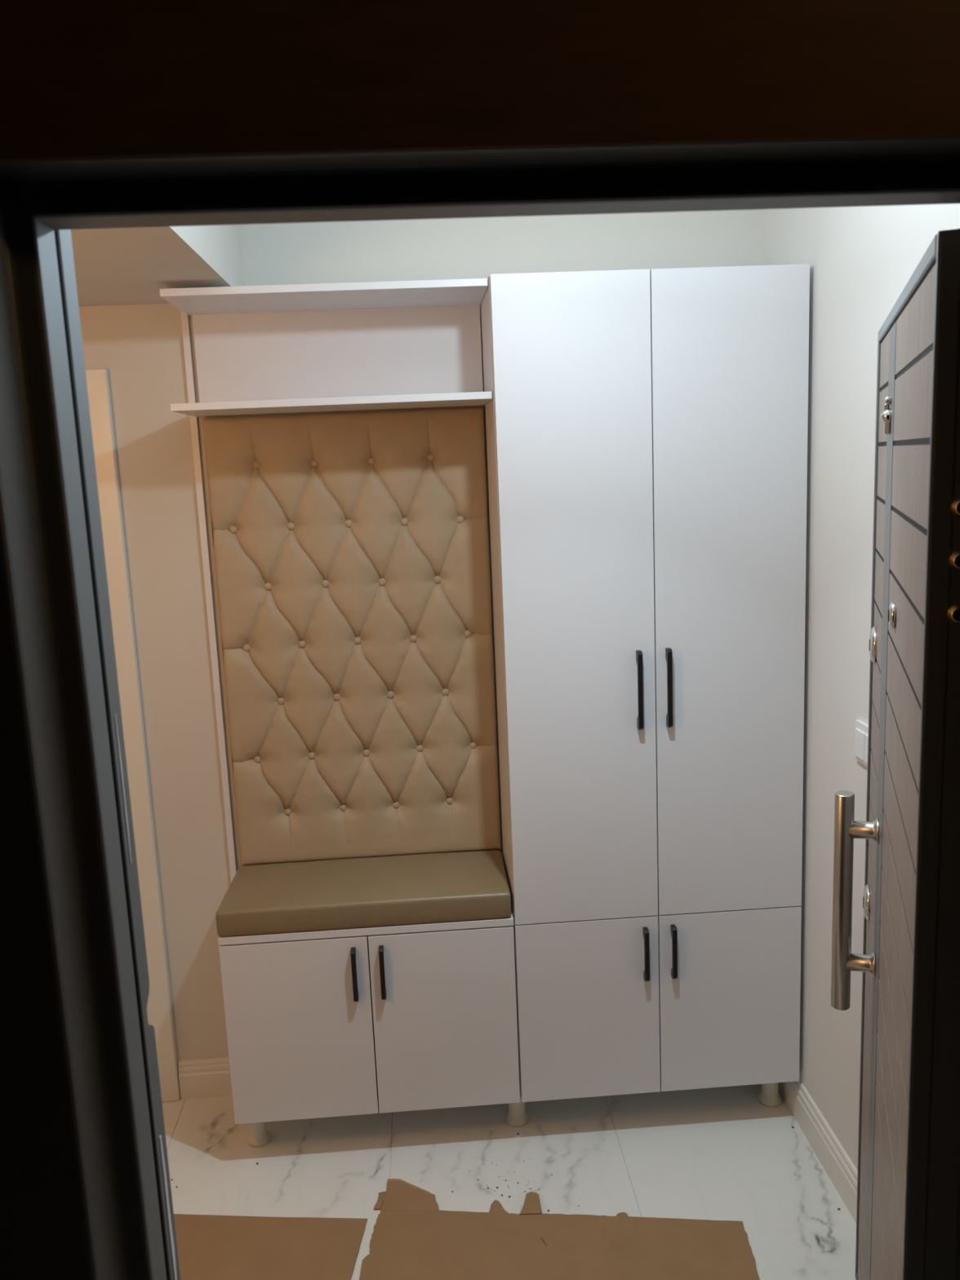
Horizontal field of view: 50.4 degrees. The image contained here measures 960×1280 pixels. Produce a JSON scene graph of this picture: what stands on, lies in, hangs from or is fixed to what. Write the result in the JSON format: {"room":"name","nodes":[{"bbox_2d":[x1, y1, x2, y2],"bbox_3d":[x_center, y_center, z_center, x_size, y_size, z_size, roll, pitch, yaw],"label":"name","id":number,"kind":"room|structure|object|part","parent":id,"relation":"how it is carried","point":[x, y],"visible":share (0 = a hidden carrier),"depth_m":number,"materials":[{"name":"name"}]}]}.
{"room":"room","nodes":[
{"label":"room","id":0,"kind":"room"},
{"bbox_2d":[71,224,244,306],"bbox_3d":[-1.060,-0.907,1.632,3.731,0.452,1.843,-3,10,-3],"label":"ceiling","id":1,"kind":"structure","parent":0,"point":[117,266],"depth_m":2.16,"materials":[{"name":"white paint"}]},
{"bbox_2d":[78,208,766,1067],"bbox_3d":[-1.071,0.076,2.784,3.917,2.632,0.093,-3,10,-3],"label":"wall","id":2,"kind":"structure","parent":0,"point":[140,347],"depth_m":2.66,"materials":[{"name":"grey paint"}]},
{"bbox_2d":[84,368,180,1102],"bbox_3d":[-1.344,0.341,2.752,0.871,2.052,0.024,-3,10,-3],"label":"door","id":3,"kind":"structure","parent":2,"relation":"in","point":[159,1006],"depth_m":2.75,"materials":[{"name":"white paint"}]},
{"bbox_2d":[177,1057,232,1099],"bbox_3d":[-0.770,1.267,2.952,0.195,0.112,0.015,-3,10,-3],"label":"baseboard","id":4,"kind":"structure","parent":2,"relation":"attached to","point":[203,1077],"depth_m":2.94,"materials":[{"name":"white paint"}]},
{"bbox_2d":[159,278,492,882],"bbox_3d":[-0.326,0.236,2.654,0.762,2.206,0.308,-3,10,-3],"label":"shelf unit","id":5,"kind":"object","parent":2,"relation":"attached to","point":[294,348],"visible":0.96,"depth_m":2.61,"materials":[{"name":"white wood"}]},
{"bbox_3d":[-0.707,0.231,2.780,0.017,2.206,0.012,-3,10,-3],"label":"panel","id":6,"kind":"part","parent":5,"relation":"part of","materials":[{"name":"white wood"}]},
{"bbox_2d":[202,407,501,866],"bbox_3d":[-0.328,0.008,2.752,0.724,1.214,0.039,-3,10,-3],"label":"tufted backrest","id":7,"kind":"object","parent":2,"relation":"attached to","point":[352,557],"visible":1,"depth_m":2.73,"materials":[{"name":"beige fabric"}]},
{"bbox_2d":[162,1084,856,1279],"bbox_3d":[-0.957,1.512,2.048,3.731,0.046,1.853,-3,10,-3],"label":"floor","id":8,"kind":"structure","parent":0,"point":[713,1153],"depth_m":2.62,"materials":[{"name":"white tile"}]},
{"bbox_2d":[173,1213,367,1279],"bbox_3d":[-0.676,1.473,2.061,0.773,0.004,0.881,-2,10,3],"label":"cardboard sheet","id":9,"kind":"object","parent":8,"relation":"on","point":[210,1246],"visible":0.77,"depth_m":2.37,"materials":[{"name":"brown cardboard"}]},
{"bbox_2d":[217,909,519,1147],"bbox_3d":[-0.280,1.012,2.756,0.739,0.640,0.345,-3,10,-3],"label":"base cabinet","id":10,"kind":"object","parent":8,"relation":"on","point":[419,1016],"visible":0.95,"depth_m":2.60,"materials":[{"name":"white laminate"}]},
{"bbox_3d":[-0.599,1.289,2.744,0.062,0.126,0.062,-3,10,-3],"label":"leg","id":11,"kind":"part","parent":10,"relation":"part of","materials":[{"name":"beige plastic"}]},
{"bbox_3d":[-0.458,0.994,2.599,0.367,0.489,0.017,-3,10,-3],"label":"door","id":12,"kind":"part","parent":10,"relation":"part of","materials":[{"name":"white laminate"}]},
{"bbox_3d":[-0.315,0.842,2.561,0.012,0.140,0.024,-3,10,-3],"label":"handle","id":13,"kind":"part","parent":10,"relation":"part of","materials":[{"name":"black metal"}]},
{"bbox_2d":[215,849,511,936],"bbox_3d":[-0.297,0.657,2.691,0.735,0.080,0.301,-3,10,-3],"label":"seat cushion","id":14,"kind":"object","parent":10,"relation":"on","point":[451,886],"visible":1,"depth_m":2.58,"materials":[{"name":"beige leather"}]},
{"bbox_3d":[-0.245,0.838,2.565,0.012,0.140,0.024,-3,10,-3],"label":"handle","id":15,"kind":"part","parent":10,"relation":"part of","materials":[{"name":"black metal"}]},
{"bbox_3d":[-0.089,0.975,2.619,0.367,0.489,0.017,-3,10,-3],"label":"door","id":16,"kind":"part","parent":10,"relation":"part of","materials":[{"name":"white laminate"}]},
{"bbox_2d":[170,1126,839,1211],"bbox_3d":[0.032,1.352,2.587,1.650,0.003,0.309,-2,10,2],"label":"crumbs","id":17,"kind":"object","parent":8,"relation":"on","point":[517,1134],"visible":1,"depth_m":2.54,"materials":[{"name":"brown"}]},
{"bbox_2d":[359,1178,759,1279],"bbox_3d":[0.158,1.421,2.109,0.948,0.019,0.971,-3,10,-3],"label":"cardboard sheet","id":18,"kind":"object","parent":8,"relation":"on","point":[411,1239],"visible":1,"depth_m":2.34,"materials":[{"name":"beige cardboard"}]},
{"bbox_2d":[480,263,809,1127],"bbox_3d":[0.410,0.209,2.662,0.776,2.196,0.345,-3,10,-3],"label":"wardrobe","id":19,"kind":"object","parent":8,"relation":"on","point":[646,429],"visible":0.92,"depth_m":2.49,"materials":[{"name":"white laminate"}]},
{"bbox_3d":[0.099,1.252,2.782,0.062,0.126,0.062,-3,10,-3],"label":"leg","id":20,"kind":"part","parent":19,"relation":"part of","materials":[{"name":"beige plastic"}]},
{"bbox_3d":[0.238,-0.065,2.462,0.366,1.574,0.017,-3,10,-3],"label":"door","id":21,"kind":"part","parent":19,"relation":"part of","materials":[{"name":"white laminate"}]},
{"bbox_3d":[0.281,0.955,2.639,0.366,0.491,0.017,-3,10,-3],"label":"door","id":22,"kind":"part","parent":19,"relation":"part of","materials":[{"name":"white laminate"}]},
{"bbox_3d":[0.389,0.123,2.483,0.012,0.195,0.024,-3,10,-3],"label":"handle","id":23,"kind":"part","parent":19,"relation":"part of","materials":[{"name":"black metal"}]},
{"bbox_3d":[0.424,0.803,2.602,0.012,0.141,0.024,-3,10,-3],"label":"handle","id":24,"kind":"part","parent":19,"relation":"part of","materials":[{"name":"black metal"}]},
{"bbox_3d":[0.462,0.117,2.486,0.012,0.195,0.024,-3,10,-3],"label":"handle","id":25,"kind":"part","parent":19,"relation":"part of","materials":[{"name":"black metal"}]},
{"bbox_3d":[0.496,0.798,2.605,0.012,0.141,0.024,-3,10,-3],"label":"handle","id":26,"kind":"part","parent":19,"relation":"part of","materials":[{"name":"black metal"}]},
{"bbox_3d":[0.651,0.936,2.659,0.370,0.491,0.017,-3,10,-3],"label":"door","id":27,"kind":"part","parent":19,"relation":"part of","materials":[{"name":"white laminate"}]},
{"bbox_3d":[0.608,-0.084,2.482,0.370,1.574,0.017,-3,10,-3],"label":"door","id":28,"kind":"part","parent":19,"relation":"part of","materials":[{"name":"white laminate"}]},
{"bbox_3d":[0.802,1.216,2.820,0.062,0.126,0.062,-3,10,-3],"label":"leg","id":29,"kind":"part","parent":19,"relation":"part of","materials":[{"name":"beige plastic"}]},
{"bbox_2d":[766,203,959,1279],"bbox_3d":[0.896,0.141,1.936,0.093,2.632,1.843,-3,10,-3],"label":"wall","id":30,"kind":"structure","parent":0,"point":[861,260],"depth_m":2.33,"materials":[{"name":"white paint"}]},
{"bbox_2d":[778,1078,857,1223],"bbox_3d":[0.888,1.326,2.205,0.015,0.112,1.711,-3,10,-3],"label":"baseboard","id":31,"kind":"structure","parent":30,"relation":"attached to","point":[837,1165],"depth_m":2.55,"materials":[{"name":"white paint"}]},
{"bbox_2d":[854,720,868,766],"bbox_3d":[0.833,0.228,2.196,0.012,0.088,0.112,-3,10,-3],"label":"light switch","id":32,"kind":"object","parent":30,"relation":"attached to","point":[861,731],"visible":0.58,"depth_m":2.21,"materials":[{"name":"white plastic"}]},
{"bbox_3d":[-0.958,0.383,0.990,3.731,2.632,0.132,-3,10,-3],"label":"wall","id":33,"kind":"structure","parent":0,"visible":0},
{"bbox_2d":[0,0,959,1279],"bbox_3d":[0.055,0.243,1.006,2.232,2.762,0.180,-3,10,-3],"label":"door frame","id":34,"kind":"structure","parent":33,"relation":"attached to","point":[114,113],"depth_m":0.84,"materials":[{"name":"grey metal"}]},
{"bbox_3d":[0.016,-0.754,0.775,2.232,0.717,0.030,-3,10,-3],"label":"head panel","id":35,"kind":"part","parent":34,"relation":"part of","materials":[{"name":"brown wood"}]},
{"bbox_2d":[831,228,959,1279],"bbox_3d":[0.624,0.488,1.597,0.130,1.972,0.928,1,10,18],"label":"door","id":36,"kind":"structure","parent":33,"relation":"in","point":[908,1209],"depth_m":1.20,"materials":[{"name":"grey metal"}]},
{"bbox_3d":[0.626,0.452,1.760,0.032,0.391,0.032,-3,10,-3],"label":"pull handle","id":37,"kind":"part","parent":36,"relation":"part of","materials":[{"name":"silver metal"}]},
{"bbox_3d":[0.766,1.320,2.050,0.001,0.089,0.225,1,10,18],"label":"wood panel","id":38,"kind":"part","parent":36,"relation":"part of","materials":[{"name":"wood"}]},
{"bbox_3d":[0.660,0.560,1.769,0.048,0.043,0.043,1,10,18],"label":"post","id":39,"kind":"part","parent":36,"relation":"part of","materials":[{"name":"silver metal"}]},
{"bbox_3d":[0.762,1.225,2.034,0.001,0.089,0.225,1,10,18],"label":"wood panel","id":40,"kind":"part","parent":36,"relation":"part of","materials":[{"name":"grey wood"}]},
{"bbox_3d":[0.758,1.130,2.017,0.001,0.089,0.225,1,10,18],"label":"wood panel","id":41,"kind":"part","parent":36,"relation":"part of","materials":[{"name":"wood"}]},
{"bbox_3d":[0.650,0.322,1.728,0.048,0.043,0.043,1,10,18],"label":"post","id":42,"kind":"part","parent":36,"relation":"part of","materials":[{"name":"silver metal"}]},
{"bbox_3d":[0.754,1.035,2.001,0.001,0.089,0.225,1,10,18],"label":"wood panel","id":43,"kind":"part","parent":36,"relation":"part of","materials":[{"name":"wood"}]},
{"bbox_3d":[0.750,0.941,1.984,0.001,0.089,0.225,1,10,18],"label":"wood panel","id":44,"kind":"part","parent":36,"relation":"part of","materials":[{"name":"grey wood"}]},
{"bbox_3d":[0.746,0.846,1.968,0.001,0.089,0.225,1,10,18],"label":"wood panel","id":45,"kind":"part","parent":36,"relation":"part of","materials":[{"name":"wood"}]},
{"bbox_3d":[0.742,0.751,1.951,0.001,0.089,0.225,1,10,18],"label":"wood panel","id":46,"kind":"part","parent":36,"relation":"part of","materials":[{"name":"wood"}]},
{"bbox_3d":[0.738,0.656,1.935,0.001,0.089,0.225,1,10,18],"label":"wood panel","id":47,"kind":"part","parent":36,"relation":"part of","materials":[{"name":"wood"}]},
{"bbox_3d":[0.734,0.562,1.919,0.001,0.089,0.225,1,10,18],"label":"wood panel","id":48,"kind":"part","parent":36,"relation":"part of","materials":[{"name":"wood"}]},
{"bbox_3d":[0.730,0.467,1.902,0.001,0.089,0.225,1,10,18],"label":"wood panel","id":49,"kind":"part","parent":36,"relation":"part of","materials":[{"name":"grey wood"}]},
{"bbox_3d":[0.726,0.372,1.885,0.001,0.089,0.225,1,10,18],"label":"wood panel","id":50,"kind":"part","parent":36,"relation":"part of","materials":[{"name":"wood"}]},
{"bbox_3d":[0.602,1.124,1.530,0.001,0.089,0.525,1,10,18],"label":"wood panel","id":51,"kind":"part","parent":36,"relation":"part of","materials":[{"name":"wood"}]},
{"bbox_3d":[0.722,0.277,1.869,0.001,0.089,0.225,1,10,18],"label":"wood panel","id":52,"kind":"part","parent":36,"relation":"part of","materials":[{"name":"wood"}]},
{"bbox_3d":[0.718,0.183,1.853,0.001,0.089,0.225,1,10,18],"label":"wood panel","id":53,"kind":"part","parent":36,"relation":"part of","materials":[{"name":"wood"}]},
{"bbox_3d":[0.714,0.088,1.836,0.001,0.089,0.225,1,10,18],"label":"wood panel","id":54,"kind":"part","parent":36,"relation":"part of","materials":[{"name":"beige wood"}]},
{"bbox_3d":[0.598,1.029,1.514,0.001,0.089,0.525,1,10,18],"label":"wood panel","id":55,"kind":"part","parent":36,"relation":"part of","materials":[{"name":"wood"}]},
{"bbox_3d":[0.710,-0.007,1.820,0.001,0.089,0.225,1,10,18],"label":"wood panel","id":56,"kind":"part","parent":36,"relation":"part of","materials":[{"name":"beige wood"}]},
{"bbox_3d":[0.706,-0.102,1.803,0.001,0.089,0.225,1,10,18],"label":"wood panel","id":57,"kind":"part","parent":36,"relation":"part of","materials":[{"name":"beige wood"}]},
{"bbox_3d":[0.594,0.934,1.497,0.001,0.089,0.525,1,10,18],"label":"wood panel","id":58,"kind":"part","parent":36,"relation":"part of","materials":[{"name":"wood"}]},
{"bbox_3d":[0.702,-0.196,1.787,0.001,0.089,0.225,1,10,18],"label":"wood panel","id":59,"kind":"part","parent":36,"relation":"part of","materials":[{"name":"beige wood"}]},
{"bbox_3d":[0.698,-0.291,1.770,0.001,0.089,0.225,1,10,18],"label":"wood panel","id":60,"kind":"part","parent":36,"relation":"part of","materials":[{"name":"beige wood"}]},
{"bbox_3d":[0.694,-0.386,1.754,0.001,0.089,0.225,1,10,18],"label":"wood panel","id":61,"kind":"part","parent":36,"relation":"part of","materials":[{"name":"beige wood"}]},
{"bbox_3d":[0.690,-0.475,1.738,0.001,0.078,0.225,1,10,18],"label":"wood panel","id":62,"kind":"part","parent":36,"relation":"part of","materials":[{"name":"beige wood"}]},
{"bbox_3d":[0.590,0.839,1.481,0.001,0.089,0.525,1,10,18],"label":"wood panel","id":63,"kind":"part","parent":36,"relation":"part of","materials":[{"name":"wood"}]},
{"bbox_3d":[0.586,0.745,1.464,0.001,0.089,0.525,1,10,18],"label":"wood panel","id":64,"kind":"part","parent":36,"relation":"part of","materials":[{"name":"wood"}]},
{"bbox_3d":[0.582,0.650,1.448,0.001,0.089,0.525,1,10,18],"label":"wood panel","id":65,"kind":"part","parent":36,"relation":"part of","materials":[{"name":"grey wood"}]},
{"bbox_3d":[0.578,0.555,1.431,0.001,0.089,0.525,1,10,18],"label":"wood panel","id":66,"kind":"part","parent":36,"relation":"part of","materials":[{"name":"grey wood"}]},
{"bbox_3d":[0.574,0.460,1.415,0.001,0.089,0.525,1,10,18],"label":"wood panel","id":67,"kind":"part","parent":36,"relation":"part of","materials":[{"name":"wood"}]},
{"bbox_3d":[0.570,0.366,1.398,0.001,0.089,0.525,1,10,18],"label":"wood panel","id":68,"kind":"part","parent":36,"relation":"part of","materials":[{"name":"grey wood"}]},
{"bbox_3d":[0.566,0.271,1.382,0.001,0.089,0.525,1,10,18],"label":"wood panel","id":69,"kind":"part","parent":36,"relation":"part of","materials":[{"name":"grey wood"}]},
{"bbox_3d":[0.562,0.176,1.365,0.001,0.089,0.525,1,10,18],"label":"wood panel","id":70,"kind":"part","parent":36,"relation":"part of","materials":[{"name":"grey wood"}]},
{"bbox_3d":[0.558,0.081,1.349,0.001,0.089,0.525,1,10,18],"label":"wood panel","id":71,"kind":"part","parent":36,"relation":"part of","materials":[{"name":"grey wood"}]},
{"bbox_3d":[0.554,-0.013,1.333,0.001,0.089,0.525,1,10,18],"label":"wood panel","id":72,"kind":"part","parent":36,"relation":"part of","materials":[{"name":"beige wood"}]},
{"bbox_3d":[0.597,-0.473,1.435,0.017,0.021,0.907,1,10,18],"label":"rail","id":73,"kind":"part","parent":36,"relation":"part of","materials":[{"name":"grey metal"}]},
{"bbox_3d":[0.550,-0.108,1.316,0.001,0.089,0.525,1,10,18],"label":"wood panel","id":74,"kind":"part","parent":36,"relation":"part of","materials":[{"name":"beige wood"}]},
{"bbox_3d":[0.546,-0.203,1.300,0.001,0.089,0.525,1,10,18],"label":"wood panel","id":75,"kind":"part","parent":36,"relation":"part of","materials":[{"name":"beige wood"}]},
{"bbox_3d":[0.542,-0.298,1.283,0.001,0.089,0.525,1,10,18],"label":"wood panel","id":76,"kind":"part","parent":36,"relation":"part of","materials":[{"name":"beige wood"}]},
{"bbox_3d":[0.538,-0.387,1.268,0.001,0.078,0.525,1,10,18],"label":"wood panel","id":77,"kind":"part","parent":36,"relation":"part of","materials":[{"name":"beige wood"}]}
]}

